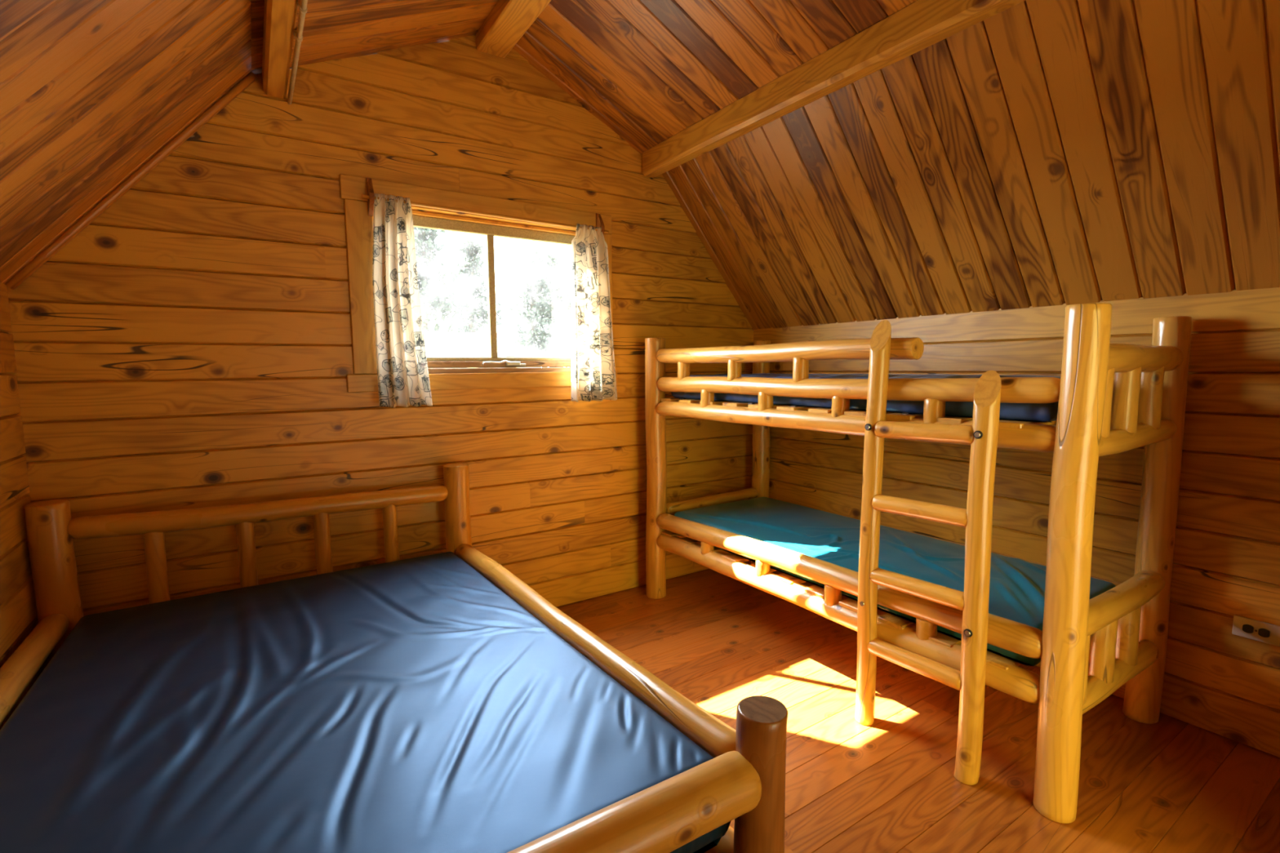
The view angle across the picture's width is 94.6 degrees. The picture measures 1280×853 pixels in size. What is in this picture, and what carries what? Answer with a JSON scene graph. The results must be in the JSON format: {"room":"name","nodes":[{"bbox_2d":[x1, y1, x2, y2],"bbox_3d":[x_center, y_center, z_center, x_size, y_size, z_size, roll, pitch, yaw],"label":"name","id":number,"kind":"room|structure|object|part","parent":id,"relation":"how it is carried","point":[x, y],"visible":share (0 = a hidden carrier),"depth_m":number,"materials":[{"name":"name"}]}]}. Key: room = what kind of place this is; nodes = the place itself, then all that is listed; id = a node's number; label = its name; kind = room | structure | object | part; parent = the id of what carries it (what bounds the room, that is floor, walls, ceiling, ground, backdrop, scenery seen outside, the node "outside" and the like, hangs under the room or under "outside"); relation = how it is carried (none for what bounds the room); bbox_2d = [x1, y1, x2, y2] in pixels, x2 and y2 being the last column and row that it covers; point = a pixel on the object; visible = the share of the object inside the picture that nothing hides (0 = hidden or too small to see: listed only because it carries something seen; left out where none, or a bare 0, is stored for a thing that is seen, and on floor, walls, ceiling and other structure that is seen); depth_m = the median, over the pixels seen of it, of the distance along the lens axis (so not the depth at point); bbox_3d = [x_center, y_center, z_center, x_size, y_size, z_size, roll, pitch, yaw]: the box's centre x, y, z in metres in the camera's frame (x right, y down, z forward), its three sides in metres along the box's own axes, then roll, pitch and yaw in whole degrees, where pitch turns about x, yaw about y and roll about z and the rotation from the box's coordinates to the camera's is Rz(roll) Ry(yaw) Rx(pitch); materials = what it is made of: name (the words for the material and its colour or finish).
{"room":"cabin bedroom","nodes":[
{"label":"cabin bedroom","id":0,"kind":"room"},
{"bbox_2d":[0,281,42,729],"bbox_3d":[-1.163,0.482,0.481,0.101,1.662,3.900,-4,7,-33],"label":"wall","id":1,"kind":"structure","parent":0,"point":[18,609],"depth_m":1.98,"materials":[{"name":"brown wood"}]},
{"bbox_2d":[6,35,753,616],"bbox_3d":[-0.742,-0.448,3.072,3.745,2.985,0.101,-4,7,-33],"label":"wall","id":2,"kind":"structure","parent":0,"point":[190,346],"depth_m":2.59,"materials":[{"name":"brown wood"}]},
{"bbox_2d":[4,71,257,289],"bbox_3d":[-1.865,-0.946,2.205,0.785,0.902,0.028,-4,7,-33],"label":"trim","id":3,"kind":"structure","parent":2,"relation":"attached to","point":[15,281],"depth_m":2.18,"materials":[{"name":"brown wood"}]},
{"bbox_2d":[339,173,617,392],"bbox_3d":[-0.756,-0.672,3.030,1.408,0.949,0.120,-4,7,-33],"label":"window","id":4,"kind":"structure","parent":2,"relation":"in","point":[445,373],"depth_m":2.90,"materials":[{"name":"brown wood"}]},
{"bbox_3d":[-1.246,-0.620,2.655,0.112,0.764,0.023,-4,7,-33],"label":"casing","id":5,"kind":"part","parent":4,"relation":"part of","materials":[{"name":"brown wood"}]},
{"bbox_3d":[-0.736,-1.090,2.946,1.367,0.102,0.024,-4,7,-33],"label":"head casing","id":6,"kind":"part","parent":4,"relation":"part of","materials":[{"name":"brown wood"}]},
{"bbox_2d":[362,177,608,234],"bbox_3d":[-0.699,-1.056,2.919,1.235,0.165,0.064,-4,7,-33],"label":"curtain rod","id":7,"kind":"object","parent":4,"relation":"attached to","point":[371,198],"visible":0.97,"depth_m":2.82,"materials":[{"name":"brown wood"}]},
{"bbox_2d":[372,193,432,408],"bbox_3d":[-1.084,-0.559,2.672,0.230,0.943,0.073,-4,7,-33],"label":"curtain","id":8,"kind":"object","parent":7,"relation":"hanging from","point":[402,373],"visible":1,"depth_m":2.67,"materials":[{"name":"fabric"}]},
{"bbox_3d":[-0.693,-1.038,2.911,1.235,0.023,0.016,-4,7,-33],"label":"rod","id":9,"kind":"part","parent":7,"relation":"part of","materials":[{"name":"brown wood"}]},
{"bbox_2d":[570,223,617,402],"bbox_3d":[-0.249,-0.610,3.207,0.287,0.943,0.075,-4,7,-28],"label":"curtain","id":10,"kind":"object","parent":7,"relation":"hanging from","point":[593,359],"visible":1,"depth_m":3.20,"materials":[{"name":"fabric"}]},
{"bbox_3d":[-0.754,-0.681,3.036,1.015,0.686,0.030,-4,7,-33],"label":"sash","id":11,"kind":"part","parent":4,"relation":"part of","materials":[{"name":"clear glass"}]},
{"bbox_3d":[-0.749,-0.324,3.069,1.015,0.033,0.038,-4,7,-33],"label":"sash rail","id":12,"kind":"part","parent":4,"relation":"part of","materials":[{"name":"brown wood"}]},
{"bbox_3d":[-0.701,-0.328,3.057,0.239,0.032,0.030,-5,7,-39],"label":"crank handle","id":13,"kind":"part","parent":4,"relation":"part of","materials":[{"name":"metal"}]},
{"bbox_3d":[-0.204,-0.697,3.335,0.102,0.764,0.023,-4,7,-33],"label":"casing","id":14,"kind":"part","parent":4,"relation":"part of","materials":[{"name":"brown wood"}]},
{"bbox_2d":[0,0,1279,329],"bbox_3d":[0.371,-1.093,1.293,3.598,1.425,4.020,-4,7,-33],"label":"ceiling","id":15,"kind":"structure","parent":0,"point":[1037,153],"depth_m":2.17,"materials":[{"name":"brown wood"}]},
{"bbox_2d":[262,0,297,97],"bbox_3d":[-0.431,-1.264,0.796,0.080,0.137,3.900,-4,7,-33],"label":"roof beam","id":16,"kind":"structure","parent":15,"relation":"attached to","point":[279,15],"depth_m":2.04,"materials":[{"name":"brown wood"}]},
{"bbox_2d":[287,0,307,104],"bbox_3d":[-0.393,-1.195,0.837,0.026,0.028,3.875,-4,7,-33],"label":"conduit pipe","id":17,"kind":"object","parent":16,"relation":"attached to","point":[302,4],"visible":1,"depth_m":2.00,"materials":[{"name":"brown wood"}]},
{"bbox_2d":[475,0,551,57],"bbox_3d":[0.338,-1.736,1.258,0.145,0.144,3.900,-4,7,-33],"label":"ridge beam","id":18,"kind":"structure","parent":15,"relation":"attached to","point":[508,20],"depth_m":2.65,"materials":[{"name":"brown wood"}]},
{"bbox_2d":[642,0,1025,177],"bbox_3d":[1.113,-1.362,1.805,0.092,0.140,3.900,-4,7,-33],"label":"roof beam","id":19,"kind":"structure","parent":15,"relation":"attached to","point":[921,24],"depth_m":2.30,"materials":[{"name":"brown wood"}]},
{"bbox_2d":[556,560,1279,852],"bbox_3d":[0.356,1.210,1.576,3.745,0.030,4.140,-4,7,-33],"label":"floor","id":20,"kind":"structure","parent":0,"point":[1171,784],"depth_m":2.06,"materials":[{"name":"brown wood"}]},
{"bbox_2d":[0,463,787,852],"bbox_3d":[-0.907,0.744,1.699,1.619,0.892,2.104,-4,7,-33],"label":"double bed","id":21,"kind":"object","parent":20,"relation":"on","point":[744,782],"visible":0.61,"depth_m":1.72,"materials":[{"name":"pine"},{"name":"slate blue nylon"}]},
{"bbox_3d":[-1.531,0.763,1.295,0.093,0.089,1.888,-4,7,-33],"label":"rail","id":22,"kind":"part","parent":21,"relation":"part of","materials":[{"name":"brown wood"}]},
{"bbox_3d":[-2.074,0.712,2.112,0.123,0.892,0.121,-4,7,-33],"label":"post","id":23,"kind":"part","parent":21,"relation":"part of","materials":[{"name":"brown wood"}]},
{"bbox_3d":[-1.481,0.341,2.467,1.333,0.111,0.088,-4,7,-33],"label":"headboard rail","id":24,"kind":"part","parent":21,"relation":"part of","materials":[{"name":"brown wood"}]},
{"bbox_2d":[0,551,730,852],"bbox_3d":[-0.910,0.794,1.703,1.426,0.210,1.896,-4,7,-33],"label":"mattress","id":25,"kind":"object","parent":21,"relation":"on","point":[410,705],"visible":0.97,"depth_m":1.41,"materials":[{"name":"blue plastic"}]},
{"bbox_3d":[-0.887,0.627,2.888,0.126,0.886,0.127,-4,7,-33],"label":"post","id":26,"kind":"part","parent":21,"relation":"part of","materials":[{"name":"brown wood"}]},
{"bbox_3d":[-0.314,0.675,2.088,0.093,0.090,1.889,-5,7,-35],"label":"rail","id":27,"kind":"part","parent":21,"relation":"part of","materials":[{"name":"brown wood"}]},
{"bbox_3d":[-0.360,0.767,0.874,1.423,0.163,0.117,-4,7,-33],"label":"footboard rail","id":28,"kind":"part","parent":21,"relation":"part of","materials":[{"name":"brown wood"}]},
{"bbox_3d":[-0.312,0.933,2.114,0.088,0.092,1.890,-5,7,-35],"label":"rail","id":29,"kind":"part","parent":21,"relation":"part of","materials":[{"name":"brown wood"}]},
{"bbox_3d":[0.264,0.912,1.300,0.116,0.620,0.116,-4,7,-33],"label":"post","id":30,"kind":"part","parent":21,"relation":"part of","materials":[{"name":"brown wood"}]},
{"bbox_2d":[644,302,1191,823],"bbox_3d":[0.997,0.308,2.785,0.994,1.512,2.192,-4,7,-33],"label":"bunk bed","id":31,"kind":"object","parent":20,"relation":"on","point":[1113,398],"visible":0.88,"depth_m":2.02,"materials":[{"name":"brown wood"}]},
{"bbox_3d":[0.092,0.251,3.425,0.127,1.512,0.124,-4,7,-33],"label":"post","id":32,"kind":"part","parent":31,"relation":"part of","materials":[{"name":"brown wood"}]},
{"bbox_3d":[0.459,0.464,3.685,0.730,0.081,0.079,-4,7,-33],"label":"rail","id":33,"kind":"part","parent":31,"relation":"part of","materials":[{"name":"brown wood"}]},
{"bbox_3d":[0.795,0.199,3.882,0.121,1.512,0.123,-4,7,-33],"label":"post","id":34,"kind":"part","parent":31,"relation":"part of","materials":[{"name":"brown wood"}]},
{"bbox_3d":[0.540,-0.335,2.692,0.092,0.086,1.531,-4,7,-34],"label":"guard rail","id":35,"kind":"part","parent":31,"relation":"part of","materials":[{"name":"brown wood"}]},
{"bbox_3d":[0.674,0.733,2.610,0.107,0.102,1.984,-4,7,-33],"label":"rail","id":36,"kind":"part","parent":31,"relation":"part of","materials":[{"name":"brown wood"}]},
{"bbox_3d":[0.674,0.602,2.597,0.118,0.124,1.984,-4,7,-33],"label":"rail","id":37,"kind":"part","parent":31,"relation":"part of","materials":[{"name":"brown wood"}]},
{"bbox_3d":[0.671,-0.034,2.534,0.115,0.093,1.984,-4,7,-33],"label":"rail","id":38,"kind":"part","parent":31,"relation":"part of","materials":[{"name":"brown wood"}]},
{"bbox_3d":[0.665,-0.169,2.518,0.088,0.101,1.984,-4,7,-34],"label":"guard rail","id":39,"kind":"part","parent":31,"relation":"part of","materials":[{"name":"brown wood"}]},
{"bbox_2d":[671,373,1061,422],"bbox_3d":[1.013,-0.178,2.755,0.767,0.140,1.934,-4,7,-33],"label":"mattress","id":40,"kind":"object","parent":31,"relation":"on","point":[1032,412],"visible":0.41,"depth_m":2.21,"materials":[{"name":"blue plastic"}]},
{"bbox_2d":[674,497,1115,666],"bbox_3d":[1.015,0.590,2.830,0.778,0.135,1.935,-4,7,-33],"label":"mattress","id":41,"kind":"object","parent":31,"relation":"on","point":[1016,585],"visible":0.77,"depth_m":2.63,"materials":[{"name":"teal plastic"}]},
{"bbox_3d":[1.357,0.575,3.065,0.080,0.083,1.950,-4,7,-33],"label":"rail","id":42,"kind":"part","parent":31,"relation":"part of","materials":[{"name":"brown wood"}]},
{"bbox_3d":[1.250,0.414,1.717,0.116,1.512,0.114,-4,7,-33],"label":"post","id":43,"kind":"part","parent":31,"relation":"part of","materials":[{"name":"brown wood"}]},
{"bbox_3d":[1.587,0.853,2.000,0.730,0.083,0.079,-4,7,-33],"label":"rail","id":44,"kind":"part","parent":31,"relation":"part of","materials":[{"name":"brown wood"}]},
{"bbox_3d":[1.586,0.589,1.973,0.730,0.089,0.090,-4,7,-33],"label":"rail","id":45,"kind":"part","parent":31,"relation":"part of","materials":[{"name":"brown wood"}]},
{"bbox_3d":[1.581,0.037,1.917,0.730,0.086,0.082,-4,7,-33],"label":"rail","id":46,"kind":"part","parent":31,"relation":"part of","materials":[{"name":"brown wood"}]},
{"bbox_3d":[1.579,-0.218,1.891,0.730,0.092,0.090,-4,7,-33],"label":"rail","id":47,"kind":"part","parent":31,"relation":"part of","materials":[{"name":"brown wood"}]},
{"bbox_3d":[1.912,0.361,2.185,0.116,1.512,0.113,-4,7,-33],"label":"post","id":48,"kind":"part","parent":31,"relation":"part of","materials":[{"name":"brown wood"}]},
{"bbox_2d":[751,287,1279,757],"bbox_3d":[1.883,0.286,2.471,0.101,1.605,3.900,-4,7,-33],"label":"wall","id":49,"kind":"structure","parent":0,"point":[1226,562],"depth_m":2.22,"materials":[{"name":"brown wood"}]},
{"bbox_2d":[1231,614,1279,646],"bbox_3d":[2.129,0.705,2.038,0.012,0.070,0.117,-4,7,-33],"label":"power outlet","id":50,"kind":"object","parent":49,"relation":"attached to","point":[1263,632],"visible":1,"depth_m":2.04,"materials":[{"name":"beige plastic"}]},
{"bbox_2d":[1242,624,1253,633],"bbox_3d":[2.115,0.704,2.052,0.004,0.029,0.027,-4,7,-33],"label":"socket","id":51,"kind":"object","parent":50,"relation":"attached to","point":[1246,628],"depth_m":2.05,"materials":[{"name":"black plastic"}]},
{"bbox_2d":[1257,628,1270,637],"bbox_3d":[2.136,0.707,2.020,0.004,0.029,0.027,-4,7,-33],"label":"socket","id":52,"kind":"object","parent":50,"relation":"attached to","point":[1262,633],"depth_m":2.02,"materials":[{"name":"black plastic"}]},
{"label":"outside","id":53,"kind":"structure","parent":0,"visible":0},
{"bbox_3d":[-2.730,1.392,4.342,60.000,0.238,70.000,-4,7,-33],"label":"ground","id":54,"kind":"structure","parent":53,"visible":0},
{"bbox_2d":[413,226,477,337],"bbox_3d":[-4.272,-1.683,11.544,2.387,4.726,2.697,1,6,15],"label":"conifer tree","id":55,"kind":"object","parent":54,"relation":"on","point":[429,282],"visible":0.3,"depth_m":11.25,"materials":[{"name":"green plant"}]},
{"bbox_2d":[423,331,532,368],"bbox_3d":[-2.587,-0.130,8.214,3.650,2.250,1.770,-4,7,-33],"label":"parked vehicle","id":56,"kind":"object","parent":54,"relation":"on","point":[477,344],"visible":0.12,"depth_m":7.41,"materials":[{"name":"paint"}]},
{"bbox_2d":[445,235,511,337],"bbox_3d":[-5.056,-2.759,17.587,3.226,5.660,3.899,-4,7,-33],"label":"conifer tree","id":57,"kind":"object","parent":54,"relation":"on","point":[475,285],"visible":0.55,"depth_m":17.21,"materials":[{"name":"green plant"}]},
{"bbox_2d":[497,248,571,357],"bbox_3d":[-2.582,-1.755,13.312,2.969,4.489,2.551,-4,7,-33],"label":"conifer tree","id":58,"kind":"object","parent":54,"relation":"on","point":[533,339],"visible":0.58,"depth_m":13.09,"materials":[{"name":"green plant"}]},
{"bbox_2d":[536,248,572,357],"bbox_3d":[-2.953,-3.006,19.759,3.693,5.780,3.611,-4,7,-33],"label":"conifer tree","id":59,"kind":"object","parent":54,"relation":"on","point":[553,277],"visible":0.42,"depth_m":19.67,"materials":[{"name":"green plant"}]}
]}

